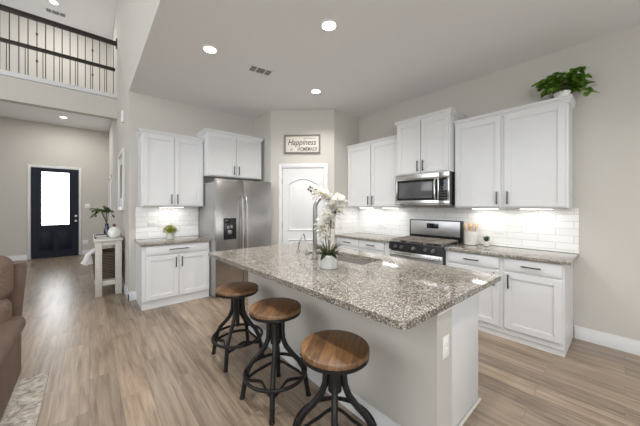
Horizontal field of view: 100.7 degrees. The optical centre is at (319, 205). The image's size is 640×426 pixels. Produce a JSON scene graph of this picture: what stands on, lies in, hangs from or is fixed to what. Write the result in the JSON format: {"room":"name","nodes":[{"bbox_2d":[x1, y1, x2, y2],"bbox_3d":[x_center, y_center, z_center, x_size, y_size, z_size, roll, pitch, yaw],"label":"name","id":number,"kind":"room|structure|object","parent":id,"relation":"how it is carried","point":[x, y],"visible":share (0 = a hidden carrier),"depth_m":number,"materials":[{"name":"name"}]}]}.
{"room":"kitchen","nodes":[
{"label":"kitchen","id":0,"kind":"room"},
{"bbox_2d":[0,117,108,258],"bbox_3d":[-8.785,-0.455,6.268,6.172,3.760,0.150,0,0,-41],"label":"wall","id":1,"kind":"structure","parent":0,"point":[22,142],"depth_m":7.26,"materials":[{"name":"beige paint"}]},
{"bbox_2d":[31,167,77,258],"bbox_3d":[-7.326,0.190,7.354,0.930,2.450,0.118,0,0,-41],"label":"door","id":2,"kind":"structure","parent":1,"relation":"in","point":[54,192],"depth_m":7.35,"materials":[{"name":"blue paint"}]},
{"bbox_2d":[27,164,81,259],"bbox_3d":[-7.360,0.158,7.394,1.070,2.535,0.022,0,0,-41],"label":"trim","id":3,"kind":"structure","parent":1,"relation":"attached to","point":[29,166],"depth_m":7.07,"materials":[{"name":"white paint"}]},
{"bbox_2d":[6,248,105,260],"bbox_3d":[-8.727,1.357,6.208,5.882,0.135,0.016,0,0,-41],"label":"baseboard","id":4,"kind":"structure","parent":1,"relation":"attached to","point":[17,257],"depth_m":6.97,"materials":[{"name":"white paint"}]},
{"bbox_2d":[0,10,111,92],"bbox_3d":[-7.889,-3.355,5.146,6.052,2.040,0.120,0,0,-41],"label":"wall","id":5,"kind":"structure","parent":0,"point":[4,16],"depth_m":6.36,"materials":[{"name":"beige paint"}]},
{"bbox_2d":[0,101,111,131],"bbox_3d":[-7.744,-2.300,4.980,6.052,0.070,3.160,0,0,-41],"label":"ceiling","id":6,"kind":"structure","parent":0,"point":[7,109],"depth_m":6.79,"materials":[{"name":"white paint"}]},
{"bbox_2d":[0,75,116,119],"bbox_3d":[-6.655,-2.067,3.727,6.052,0.415,0.160,0,0,-41],"label":"wall","id":7,"kind":"structure","parent":0,"point":[12,90],"depth_m":5.05,"materials":[{"name":"beige paint"}]},
{"bbox_2d":[0,69,116,98],"bbox_3d":[-6.655,-2.322,3.727,6.052,0.085,0.200,0,0,-41],"label":"trim","id":8,"kind":"structure","parent":7,"relation":"on","point":[2,72],"depth_m":5.03,"materials":[{"name":"white paint"}]},
{"bbox_2d":[0,4,116,93],"bbox_3d":[-6.340,-2.967,3.974,5.250,1.205,0.120,0,0,-41],"label":"balcony railing","id":9,"kind":"object","parent":8,"relation":"on","point":[8,9],"visible":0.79,"depth_m":5.08,"materials":[{"name":"brown metal"}]},
{"bbox_2d":[0,0,116,39],"bbox_3d":[-3.544,-4.425,0.244,6.172,0.100,13.220,0,0,-41],"label":"ceiling","id":10,"kind":"structure","parent":0,"point":[97,17],"depth_m":5.97,"materials":[{"name":"white paint"}]},
{"bbox_2d":[48,0,59,4],"bbox_3d":[-5.706,-4.370,5.693,0.170,0.010,0.170,0,0,-41],"label":"recessed light","id":11,"kind":"object","parent":10,"relation":"in","point":[54,2],"visible":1,"depth_m":5.70,"materials":[{"name":"white plastic"}]},
{"bbox_2d":[45,7,65,17],"bbox_3d":[-5.976,-4.370,6.002,0.340,0.008,0.180,0,0,-41],"label":"ceiling vent","id":12,"kind":"object","parent":10,"relation":"in","point":[49,10],"visible":1,"depth_m":5.99,"materials":[{"name":"white plastic"}]},
{"bbox_2d":[109,0,159,291],"bbox_3d":[-1.699,-1.475,2.710,0.090,5.800,14.520,0,0,-41],"label":"wall","id":13,"kind":"structure","parent":0,"point":[133,21],"depth_m":4.14,"materials":[{"name":"beige paint"}]},
{"bbox_2d":[108,174,111,247],"bbox_3d":[-5.886,0.285,7.439,0.020,2.280,1.150,0,0,-41],"label":"trim","id":14,"kind":"structure","parent":13,"relation":"attached to","point":[110,176],"depth_m":7.01,"materials":[{"name":"white paint"}]},
{"bbox_2d":[118,148,124,209],"bbox_3d":[-3.565,-0.445,4.759,0.034,1.040,0.940,0,0,-41],"label":"picture frame","id":15,"kind":"object","parent":13,"relation":"attached to","point":[121,157],"visible":0.99,"depth_m":4.74,"materials":[{"name":"white paint"}]},
{"bbox_2d":[120,156,121,206],"bbox_3d":[-3.556,-0.445,4.766,0.011,0.924,0.824,0,0,-41],"label":"print","id":16,"kind":"object","parent":15,"relation":"attached to","point":[120,156],"depth_m":4.82},
{"bbox_2d":[121,110,123,122],"bbox_3d":[-3.445,-1.555,4.625,0.030,0.200,0.100,0,0,-41],"label":"box","id":17,"kind":"object","parent":13,"relation":"attached to","point":[122,111],"visible":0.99,"depth_m":4.59,"materials":[{"name":"white plastic"}]},
{"bbox_2d":[122,278,128,300],"bbox_3d":[-4.687,1.357,6.064,0.016,0.135,5.538,0,0,-41],"label":"baseboard","id":18,"kind":"structure","parent":13,"relation":"attached to","point":[124,286],"depth_m":4.21,"materials":[{"name":"white paint"}]},
{"bbox_2d":[136,92,252,234],"bbox_3d":[-1.554,-0.155,5.220,3.424,3.160,0.120,0,0,-41],"label":"wall","id":19,"kind":"structure","parent":0,"point":[152,113],"depth_m":4.46,"materials":[{"name":"beige paint"}]},
{"bbox_2d":[128,291,135,300],"bbox_3d":[-2.840,1.357,4.011,0.109,0.135,0.016,0,0,-41],"label":"baseboard","id":20,"kind":"structure","parent":19,"relation":"attached to","point":[132,294],"depth_m":4.01,"materials":[{"name":"white paint"}]},
{"bbox_2d":[135,207,197,238],"bbox_3d":[-2.470,0.260,4.338,0.902,0.500,0.009,0,0,-41],"label":"tile backsplash","id":21,"kind":"structure","parent":19,"relation":"attached to","point":[185,219],"depth_m":4.29,"materials":[{"name":"white tile"}]},
{"bbox_2d":[148,221,156,225],"bbox_3d":[-2.640,0.275,4.177,0.120,0.072,0.010,0,0,-41],"label":"wall outlet","id":22,"kind":"object","parent":21,"relation":"attached to","point":[150,223],"visible":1,"depth_m":4.18,"materials":[{"name":"white plastic"}]},
{"bbox_2d":[136,128,203,206],"bbox_3d":[-2.352,-0.552,4.204,0.890,1.125,0.366,0,0,-41],"label":"upper cabinet","id":23,"kind":"object","parent":19,"relation":"attached to","point":[170,165],"visible":1,"depth_m":4.05,"materials":[{"name":"white paint"}]},
{"bbox_2d":[197,128,262,180],"bbox_3d":[-1.594,-0.877,4.776,1.046,0.765,0.496,0,0,-41],"label":"upper cabinet","id":24,"kind":"object","parent":19,"relation":"attached to","point":[226,155],"visible":0.98,"depth_m":4.57,"materials":[{"name":"white paint"}]},
{"bbox_2d":[253,109,358,246],"bbox_3d":[-0.307,-0.155,5.053,2.095,3.160,0.543,0,0,4],"label":"wall","id":25,"kind":"structure","parent":0,"point":[338,130],"depth_m":4.81,"materials":[{"name":"beige paint"}]},
{"bbox_2d":[284,134,319,153],"bbox_3d":[-0.320,-1.113,4.769,0.650,0.335,0.029,0,0,4],"label":"wall sign","id":26,"kind":"object","parent":25,"relation":"attached to","point":[307,143],"visible":1,"depth_m":4.77,"materials":[{"name":"grey wood"}]},
{"bbox_2d":[282,168,323,244],"bbox_3d":[-0.312,0.369,4.740,0.750,2.088,0.084,0,0,4],"label":"door","id":27,"kind":"structure","parent":25,"relation":"in","point":[298,203],"depth_m":4.77,"materials":[{"name":"white paint"}]},
{"bbox_2d":[278,163,327,245],"bbox_3d":[-0.305,0.333,4.771,0.890,2.185,0.024,0,0,4],"label":"trim","id":28,"kind":"structure","parent":25,"relation":"attached to","point":[316,165],"depth_m":4.79,"materials":[{"name":"white paint"}]},
{"bbox_2d":[335,207,358,233],"bbox_3d":[0.510,0.267,4.962,0.629,0.488,0.009,0,0,-41],"label":"tile backsplash","id":29,"kind":"structure","parent":25,"relation":"attached to","point":[350,219],"depth_m":4.98,"materials":[{"name":"white tile"}]},
{"bbox_2d":[18,255,639,425],"bbox_3d":[-2.683,1.485,1.954,9.716,0.120,14.670,0,0,-41],"label":"floor","id":30,"kind":"structure","parent":0,"point":[109,361],"depth_m":2.29,"materials":[{"name":"wood"}]},
{"bbox_2d":[0,372,48,425],"bbox_3d":[-2.169,1.419,-0.141,2.942,0.010,3.835,0,0,-41],"label":"area rug","id":31,"kind":"object","parent":30,"relation":"on","point":[23,407],"visible":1,"depth_m":1.91,"materials":[{"name":"beige carpet"}]},
{"bbox_2d":[0,256,26,421],"bbox_3d":[-2.660,0.896,1.556,1.190,1.005,1.180,0,0,-41],"label":"recliner","id":32,"kind":"object","parent":31,"relation":"on","point":[12,273],"visible":1,"depth_m":2.03,"materials":[{"name":"brown fabric"}]},
{"bbox_2d":[0,298,11,322],"bbox_3d":[-2.837,0.854,1.760,1.040,0.280,0.240,0,0,-41],"label":"cushion","id":33,"kind":"object","parent":32,"relation":"on","point":[5,303],"depth_m":2.04,"materials":[{"name":"beige fabric"}]},
{"bbox_2d":[0,256,13,299],"bbox_3d":[-2.876,0.574,1.805,1.040,0.360,0.240,0,0,-41],"label":"cushion","id":34,"kind":"object","parent":32,"relation":"on","point":[6,264],"depth_m":2.07,"materials":[{"name":"beige fabric"}]},
{"bbox_2d":[93,234,122,297],"bbox_3d":[-3.712,0.975,4.624,0.370,0.900,1.090,0,0,-41],"label":"console table","id":35,"kind":"object","parent":30,"relation":"on","point":[116,243],"visible":0.73,"depth_m":4.25,"materials":[{"name":"white wood"}]},
{"bbox_2d":[88,206,114,233],"bbox_3d":[-3.771,0.258,4.593,0.381,0.532,0.298,0,0,-41],"label":"vase","id":36,"kind":"object","parent":35,"relation":"on","point":[106,228],"visible":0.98,"depth_m":4.62,"materials":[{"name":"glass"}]},
{"bbox_2d":[91,248,114,279],"bbox_3d":[-3.678,0.980,4.528,0.344,0.430,0.624,0,0,-41],"label":"wicker basket","id":37,"kind":"object","parent":35,"relation":"on","point":[108,254],"visible":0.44,"depth_m":4.34,"materials":[{"name":"brown wicker"}]},
{"bbox_2d":[80,248,94,265],"bbox_3d":[-3.717,0.822,4.299,0.247,0.252,0.278,0,0,-41],"label":"throw blanket","id":38,"kind":"object","parent":37,"relation":"on","point":[87,260],"visible":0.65,"depth_m":4.20,"materials":[{"name":"white fabric"}]},
{"bbox_2d":[102,278,114,285],"bbox_3d":[-3.710,1.228,4.626,0.295,0.075,1.020,0,0,-41],"label":"shelf","id":39,"kind":"object","parent":35,"relation":"attached to","point":[111,281],"depth_m":4.25,"materials":[{"name":"white wood"}]},
{"bbox_2d":[107,224,120,237],"bbox_3d":[-3.405,0.410,4.394,0.180,0.228,0.180,0,0,-41],"label":"round vase","id":40,"kind":"object","parent":35,"relation":"on","point":[114,232],"visible":1,"depth_m":4.34,"materials":[{"name":"white ceramic"}]},
{"bbox_3d":[-3.577,0.510,4.337,0.220,0.028,0.153,0,0,45],"label":"book","id":41,"kind":"object","parent":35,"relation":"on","visible":0},
{"bbox_2d":[94,234,107,236],"bbox_3d":[-3.577,0.482,4.338,0.153,0.028,0.220,0,0,-34],"label":"book","id":42,"kind":"object","parent":41,"relation":"on","point":[96,235],"visible":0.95,"depth_m":4.27,"materials":[{"name":"white paper"}]},
{"bbox_2d":[136,241,208,310],"bbox_3d":[-2.256,0.986,4.093,0.892,0.878,0.654,0,0,-41],"label":"base cabinet","id":43,"kind":"object","parent":30,"relation":"on","point":[168,274],"visible":0.99,"depth_m":3.83,"materials":[{"name":"white paint"}]},
{"bbox_2d":[134,235,210,246],"bbox_3d":[-2.266,0.528,4.094,0.919,0.035,0.645,0,0,-41],"label":"countertop","id":44,"kind":"structure","parent":43,"relation":"on","point":[196,238],"depth_m":3.93,"materials":[{"name":"stone"}]},
{"bbox_2d":[162,223,179,238],"bbox_3d":[-2.336,0.390,4.137,0.262,0.241,0.241,0,0,23],"label":"potted plant","id":45,"kind":"object","parent":44,"relation":"on","point":[171,231],"visible":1,"depth_m":4.09,"materials":[{"name":"green plant"}]},
{"bbox_2d":[199,178,270,297],"bbox_3d":[-1.456,0.500,4.617,0.970,1.850,0.877,0,0,-41],"label":"refrigerator","id":46,"kind":"object","parent":30,"relation":"on","point":[234,214],"visible":0.78,"depth_m":4.24,"materials":[{"name":"silver metal"}]},
{"bbox_2d":[211,282,263,372],"bbox_3d":[-0.784,1.100,2.532,0.473,0.656,0.473,0,0,-38],"label":"bar stool","id":47,"kind":"object","parent":30,"relation":"on","point":[237,292],"visible":1,"depth_m":2.49,"materials":[{"name":"black metal"}]},
{"bbox_2d":[239,297,310,425],"bbox_3d":[-0.332,1.087,1.984,0.473,0.682,0.473,0,0,41],"label":"bar stool","id":48,"kind":"object","parent":30,"relation":"on","point":[274,312],"visible":0.98,"depth_m":1.95,"materials":[{"name":"black metal"}]},
{"bbox_2d":[293,330,376,425],"bbox_3d":[0.083,1.100,1.474,0.473,0.656,0.473,0,0,-41],"label":"bar stool","id":49,"kind":"object","parent":30,"relation":"on","point":[335,354],"visible":1,"depth_m":1.45,"materials":[{"name":"brown wood"}]},
{"bbox_2d":[337,237,390,255],"bbox_3d":[0.875,0.986,4.534,0.654,0.878,1.130,0,0,-41],"label":"base cabinet","id":50,"kind":"object","parent":30,"relation":"on","point":[381,248],"visible":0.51,"depth_m":4.27,"materials":[{"name":"white paint"}]},
{"bbox_2d":[335,232,402,242],"bbox_3d":[0.882,0.528,4.537,0.645,0.035,1.137,0,0,-41],"label":"countertop","id":51,"kind":"structure","parent":50,"relation":"on","point":[358,235],"depth_m":4.44,"materials":[{"name":"stone"}]},
{"bbox_2d":[248,272,480,425],"bbox_3d":[0.190,0.988,2.481,0.804,0.875,2.210,0,0,-41],"label":"kitchen island","id":52,"kind":"object","parent":30,"relation":"on","point":[424,374],"visible":0.57,"depth_m":1.69,"materials":[{"name":"paint"}]},
{"bbox_2d":[208,242,500,329],"bbox_3d":[0.061,0.530,2.444,1.335,0.038,2.410,0,0,-41],"label":"island countertop","id":53,"kind":"structure","parent":52,"relation":"on","point":[395,292],"depth_m":1.82,"materials":[{"name":"stone"}]},
{"bbox_2d":[294,234,305,251],"bbox_3d":[-0.209,0.411,2.976,0.152,0.200,0.083,0,0,-41],"label":"filter faucet","id":54,"kind":"object","parent":53,"relation":"on","point":[298,250],"visible":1,"depth_m":2.95,"materials":[{"name":"silver metal"}]},
{"bbox_2d":[311,197,333,259],"bbox_3d":[0.057,0.204,2.608,0.288,0.614,0.138,0,0,-41],"label":"kitchen faucet","id":55,"kind":"object","parent":53,"relation":"on","point":[314,254],"visible":0.66,"depth_m":2.55,"materials":[{"name":"silver metal"}]},
{"bbox_2d":[308,184,348,269],"bbox_3d":[0.071,0.163,2.217,0.349,0.696,0.276,0,0,6],"label":"potted orchid","id":56,"kind":"object","parent":53,"relation":"on","point":[327,258],"visible":1,"depth_m":2.18,"materials":[{"name":"white plant"}]},
{"bbox_2d":[318,254,371,264],"bbox_3d":[0.216,0.655,2.707,0.364,0.210,0.824,0,0,-41],"label":"sink","id":57,"kind":"object","parent":53,"relation":"in","point":[339,257],"visible":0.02,"depth_m":2.81,"materials":[{"name":"grey metal"}]},
{"bbox_2d":[442,334,448,359],"bbox_3d":[0.693,0.775,1.462,0.075,0.120,0.007,0,0,-41],"label":"outlet plate","id":58,"kind":"object","parent":52,"relation":"attached to","point":[445,337],"depth_m":1.45,"materials":[{"name":"white plastic"}]},
{"bbox_2d":[445,340,447,353],"bbox_3d":[0.696,0.775,1.459,0.039,0.070,0.004,0,0,-41],"label":"receptacle","id":59,"kind":"object","parent":52,"relation":"attached to","point":[446,341],"depth_m":1.45,"materials":[{"name":"white plastic"}]},
{"bbox_2d":[389,219,463,265],"bbox_3d":[1.490,0.818,3.779,0.696,1.215,0.790,0,0,-41],"label":"gas range","id":60,"kind":"object","parent":30,"relation":"on","point":[427,240],"visible":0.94,"depth_m":3.72,"materials":[{"name":"silver metal"}]},
{"bbox_2d":[390,236,460,247],"bbox_3d":[1.487,0.505,3.776,0.550,0.068,0.790,0,0,-41],"label":"cooktop","id":61,"kind":"object","parent":60,"relation":"in","point":[406,241],"depth_m":3.69,"materials":[{"name":"metal"}]},
{"bbox_2d":[446,250,572,356],"bbox_3d":[2.138,0.986,3.082,0.654,0.878,1.103,0,0,-41],"label":"base cabinet","id":62,"kind":"object","parent":30,"relation":"on","point":[531,305],"visible":0.86,"depth_m":2.72,"materials":[{"name":"white paint"}]},
{"bbox_2d":[444,243,578,265],"bbox_3d":[2.160,0.528,3.069,0.645,0.035,1.145,0,0,-41],"label":"countertop","id":63,"kind":"structure","parent":62,"relation":"on","point":[564,258],"depth_m":2.92,"materials":[{"name":"stone"}]},
{"bbox_2d":[464,231,477,244],"bbox_3d":[2.010,0.426,3.541,0.160,0.169,0.160,0,0,-41],"label":"utensil crock","id":64,"kind":"object","parent":63,"relation":"on","point":[470,238],"visible":0.93,"depth_m":3.48,"materials":[{"name":"white ceramic"}]},
{"bbox_2d":[483,236,490,245],"bbox_3d":[2.127,0.445,3.399,0.106,0.132,0.105,0,0,15],"label":"potted succulent","id":65,"kind":"object","parent":63,"relation":"on","point":[486,242],"visible":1,"depth_m":3.38,"materials":[{"name":"white ceramic"}]},
{"bbox_2d":[483,241,489,245],"bbox_3d":[2.129,0.481,3.397,0.084,0.060,0.084,0,0,-41],"label":"pot","id":66,"kind":"object","parent":65,"relation":"on","point":[485,243],"depth_m":3.37,"materials":[{"name":"white ceramic"}]},
{"bbox_2d":[129,0,639,118],"bbox_3d":[1.422,-1.794,1.845,3.664,0.123,9.118,0,0,-41],"label":"ceiling","id":67,"kind":"structure","parent":0,"point":[380,54],"depth_m":2.85,"materials":[{"name":"white paint"}]},
{"bbox_2d":[202,44,217,53],"bbox_3d":[-1.216,-1.730,2.933,0.170,0.010,0.170,0,0,-41],"label":"recessed light","id":68,"kind":"object","parent":67,"relation":"in","point":[211,49],"visible":1,"depth_m":2.93,"materials":[{"name":"white plastic"}]},
{"bbox_2d":[247,64,273,76],"bbox_3d":[-0.760,-1.730,3.395,0.300,0.008,0.170,0,0,-33],"label":"ceiling vent","id":69,"kind":"object","parent":67,"relation":"in","point":[253,68],"visible":1,"depth_m":3.38,"materials":[{"name":"white plastic"}]},
{"bbox_2d":[310,89,321,93],"bbox_3d":[-0.060,-1.730,4.005,0.170,0.010,0.170,0,0,-41],"label":"recessed light","id":70,"kind":"object","parent":67,"relation":"in","point":[315,91],"visible":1,"depth_m":4.01,"materials":[{"name":"white plastic"}]},
{"bbox_2d":[320,19,337,30],"bbox_3d":[0.086,-1.730,2.544,0.170,0.010,0.170,0,0,-41],"label":"recessed light","id":71,"kind":"object","parent":67,"relation":"in","point":[327,24],"visible":1,"depth_m":2.54,"materials":[{"name":"white plastic"}]},
{"bbox_2d":[359,24,639,340],"bbox_3d":[2.747,-0.155,2.999,0.150,3.160,9.118,0,0,-41],"label":"wall","id":72,"kind":"structure","parent":0,"point":[606,123],"depth_m":2.73,"materials":[{"name":"beige paint"}]},
{"bbox_2d":[347,135,410,206],"bbox_3d":[0.982,-0.546,4.633,0.366,1.138,1.120,0,0,-41],"label":"upper cabinet","id":73,"kind":"object","parent":72,"relation":"attached to","point":[372,165],"visible":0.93,"depth_m":4.50,"materials":[{"name":"white paint"}]},
{"bbox_2d":[394,107,465,175],"bbox_3d":[1.571,-0.863,3.865,0.486,0.815,0.846,0,0,-41],"label":"upper cabinet","id":74,"kind":"object","parent":72,"relation":"attached to","point":[426,142],"visible":0.97,"depth_m":3.66,"materials":[{"name":"white paint"}]},
{"bbox_2d":[395,171,454,204],"bbox_3d":[1.551,-0.232,3.854,0.508,0.443,0.800,0,0,-41],"label":"microwave","id":75,"kind":"object","parent":74,"relation":"attached to","point":[435,188],"visible":0.99,"depth_m":3.66,"materials":[{"name":"silver metal"}]},
{"bbox_2d":[359,207,578,253],"bbox_3d":[1.762,0.267,4.009,0.009,0.488,3.088,0,0,-41],"label":"tile backsplash","id":76,"kind":"structure","parent":72,"relation":"attached to","point":[557,229],"depth_m":3.36,"materials":[{"name":"white tile"}]},
{"bbox_2d":[492,228,502,233],"bbox_3d":[2.279,0.320,3.401,0.010,0.072,0.120,0,0,-41],"label":"wall outlet","id":77,"kind":"object","parent":76,"relation":"attached to","point":[494,230],"visible":1,"depth_m":3.40,"materials":[{"name":"white plastic"}]},
{"bbox_2d":[454,94,575,207],"bbox_3d":[2.253,-0.546,3.172,0.366,1.138,1.136,0,0,-41],"label":"upper cabinet","id":78,"kind":"object","parent":72,"relation":"attached to","point":[520,156],"visible":1,"depth_m":2.99,"materials":[{"name":"white paint"}]},
{"bbox_2d":[519,208,553,209],"bbox_3d":[2.431,0.031,2.990,0.060,0.016,0.300,0,0,-41],"label":"light","id":79,"kind":"object","parent":78,"relation":"attached to","point":[519,208],"visible":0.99,"depth_m":2.93,"materials":[{"name":"white plastic"}]},
{"bbox_2d":[531,66,598,98],"bbox_3d":[2.559,-1.257,2.785,0.376,0.327,0.529,0,0,-41],"label":"ivy","id":80,"kind":"object","parent":78,"relation":"on","point":[574,81],"visible":1,"depth_m":2.74,"materials":[{"name":"green plant"}]},
{"bbox_2d":[553,90,570,97],"bbox_3d":[2.556,-1.157,2.800,0.140,0.083,0.140,0,0,-41],"label":"pot","id":81,"kind":"object","parent":80,"relation":"on","point":[563,92],"depth_m":2.75,"materials":[{"name":"white ceramic"}]},
{"bbox_2d":[575,325,639,355],"bbox_3d":[4.172,1.357,1.235,0.016,0.135,4.327,0,0,-41],"label":"baseboard","id":82,"kind":"structure","parent":72,"relation":"attached to","point":[616,342],"depth_m":2.67,"materials":[{"name":"white paint"}]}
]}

